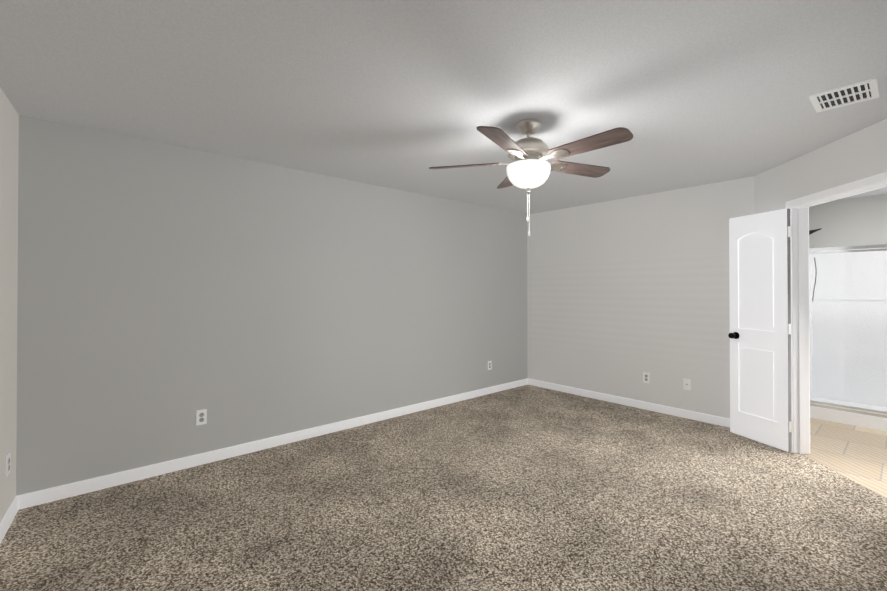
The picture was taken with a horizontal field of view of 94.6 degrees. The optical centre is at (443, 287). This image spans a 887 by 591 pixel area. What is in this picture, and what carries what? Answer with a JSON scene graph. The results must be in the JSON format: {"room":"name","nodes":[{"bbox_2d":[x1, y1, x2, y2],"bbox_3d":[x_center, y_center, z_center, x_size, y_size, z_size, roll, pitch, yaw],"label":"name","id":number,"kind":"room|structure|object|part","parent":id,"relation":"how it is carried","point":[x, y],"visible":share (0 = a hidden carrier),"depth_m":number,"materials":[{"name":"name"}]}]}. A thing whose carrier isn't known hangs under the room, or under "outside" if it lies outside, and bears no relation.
{"room":"empty bedroom","nodes":[
{"label":"empty bedroom","id":0,"kind":"room"},
{"bbox_2d":[0,88,18,522],"bbox_3d":[-1.456,0.140,0.863,0.120,2.440,4.101,0,-1,-37],"label":"wall","id":1,"kind":"structure","parent":0,"point":[9,137],"depth_m":2.35,"materials":[{"name":"paint"}]},
{"bbox_2d":[6,452,10,476],"bbox_3d":[-2.503,1.020,2.353,0.007,0.115,0.070,0,-1,-37],"label":"electrical outlet","id":2,"kind":"object","parent":1,"relation":"attached to","point":[8,457],"visible":0.98,"depth_m":2.34,"materials":[{"name":"white plastic"}]},
{"bbox_2d":[0,494,23,543],"bbox_3d":[-1.436,1.318,0.939,0.304,0.085,3.900,0,-1,-41],"label":"baseboard","id":3,"kind":"structure","parent":1,"relation":"attached to","point":[17,504],"depth_m":2.38,"materials":[{"name":"white wood"}]},
{"bbox_2d":[16,115,527,495],"bbox_3d":[-0.753,0.164,4.257,5.350,2.440,0.120,0,-1,-41],"label":"wall","id":4,"kind":"structure","parent":0,"point":[166,292],"depth_m":3.29,"materials":[{"name":"paint"}]},
{"bbox_2d":[196,409,206,425],"bbox_3d":[-1.881,1.011,3.179,0.070,0.115,0.007,0,-1,-41],"label":"electrical outlet","id":5,"kind":"object","parent":4,"relation":"attached to","point":[201,417],"visible":1,"depth_m":3.18,"materials":[{"name":"white plastic"}]},
{"bbox_2d":[24,378,527,507],"bbox_3d":[-0.709,1.341,4.198,5.110,0.085,0.013,0,-1,-41],"label":"baseboard","id":6,"kind":"structure","parent":4,"relation":"attached to","point":[27,500],"depth_m":3.29,"materials":[{"name":"white wood"}]},
{"bbox_2d":[488,361,491,369],"bbox_3d":[0.605,1.023,5.354,0.070,0.115,0.007,0,-1,-41],"label":"electrical outlet","id":7,"kind":"object","parent":4,"relation":"attached to","point":[489,365],"visible":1,"depth_m":5.35,"materials":[{"name":"white plastic"}]},
{"bbox_2d":[0,385,886,590],"bbox_3d":[0.481,1.387,2.617,5.401,0.030,3.960,0,-1,-41],"label":"floor carpet","id":8,"kind":"object","parent":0,"point":[527,488],"visible":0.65,"depth_m":2.44,"materials":[{"name":"beige carpet"}]},
{"bbox_2d":[0,0,886,214],"bbox_3d":[1.485,-1.106,2.968,7.691,0.080,5.020,0,-1,-41],"label":"ceiling","id":9,"kind":"structure","parent":0,"point":[404,95],"depth_m":2.13,"materials":[{"name":"paint"}]},
{"bbox_2d":[429,119,632,235],"bbox_3d":[0.590,-0.700,2.631,1.282,0.734,1.225,0,-1,-41],"label":"fan","id":10,"kind":"object","parent":9,"relation":"hanging from","point":[529,168],"visible":1,"depth_m":2.56,"materials":[{"name":"brown wood"}]},
{"bbox_3d":[0.555,-0.720,2.670,0.282,0.147,0.282,0,-1,-41],"label":"lamp shade","id":11,"kind":"part","parent":10,"relation":"part of","materials":[{"name":"white glass"}]},
{"bbox_2d":[809,78,878,112],"bbox_3d":[2.237,-1.065,2.284,0.300,0.011,0.260,0,-1,-41],"label":"ceiling vent","id":12,"kind":"object","parent":9,"relation":"in","point":[861,91],"visible":1,"depth_m":2.27,"materials":[{"name":"white metal"}]},
{"bbox_2d":[527,176,754,418],"bbox_3d":[2.110,0.168,4.956,0.120,2.440,2.838,0,-1,-41],"label":"wall","id":13,"kind":"structure","parent":0,"point":[623,294],"depth_m":4.70,"materials":[{"name":"paint"}]},
{"bbox_2d":[528,378,729,427],"bbox_3d":[2.094,1.345,4.866,0.013,0.085,2.637,0,-1,-41],"label":"baseboard","id":14,"kind":"structure","parent":13,"relation":"attached to","point":[702,417],"depth_m":4.70,"materials":[{"name":"white wood"}]},
{"bbox_2d":[643,372,649,382],"bbox_3d":[2.300,1.026,4.636,0.007,0.115,0.070,0,-1,-41],"label":"electrical outlet","id":15,"kind":"object","parent":13,"relation":"attached to","point":[646,377],"visible":1,"depth_m":4.63,"materials":[{"name":"white plastic"}]},
{"bbox_2d":[683,378,690,390],"bbox_3d":[2.572,1.028,4.322,0.011,0.115,0.070,0,-1,-41],"label":"electrical outlet","id":16,"kind":"object","parent":13,"relation":"attached to","point":[686,384],"visible":1,"depth_m":4.32,"materials":[{"name":"white plastic"}]},
{"bbox_2d":[809,207,809,247],"bbox_3d":[3.822,0.165,4.519,2.120,2.440,0.120,0,-1,-41],"label":"wall","id":17,"kind":"structure","parent":0,"point":[809,226],"depth_m":5.09,"materials":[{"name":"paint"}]},
{"bbox_2d":[754,119,886,213],"bbox_3d":[2.909,0.154,2.921,0.120,2.440,1.935,0,0,7],"label":"wall","id":18,"kind":"structure","parent":0,"point":[858,155],"depth_m":3.07,"materials":[{"name":"paint"}]},
{"bbox_2d":[728,209,792,451],"bbox_3d":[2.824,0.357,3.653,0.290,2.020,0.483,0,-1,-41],"label":"door","id":19,"kind":"structure","parent":18,"relation":"in","point":[759,334],"depth_m":3.60,"materials":[{"name":"white wood"}]},
{"bbox_2d":[786,172,886,453],"bbox_3d":[2.912,0.323,2.942,0.142,2.102,1.034,0,0,7],"label":"door frame","id":20,"kind":"structure","parent":18,"relation":"attached to","point":[800,331],"depth_m":3.39,"materials":[{"name":"white wood"}]},
{"bbox_2d":[803,418,886,497],"bbox_3d":[3.804,1.395,3.240,3.820,0.022,2.400,0,-1,-41],"label":"floor","id":21,"kind":"structure","parent":0,"point":[857,454],"depth_m":3.45,"materials":[{"name":"beige tile"}]},
{"bbox_2d":[809,228,886,430],"bbox_3d":[4.688,0.370,4.182,0.938,2.043,1.522,0,-1,-41],"label":"shower","id":22,"kind":"object","parent":21,"relation":"on","point":[848,326],"visible":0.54,"depth_m":4.72,"materials":[{"name":"white glass"}]},
{"bbox_2d":[810,194,886,247],"bbox_3d":[5.300,0.164,4.348,0.120,2.440,2.085,0,-1,-41],"label":"wall","id":23,"kind":"structure","parent":0,"point":[858,221],"depth_m":4.83,"materials":[{"name":"paint"}]}
]}

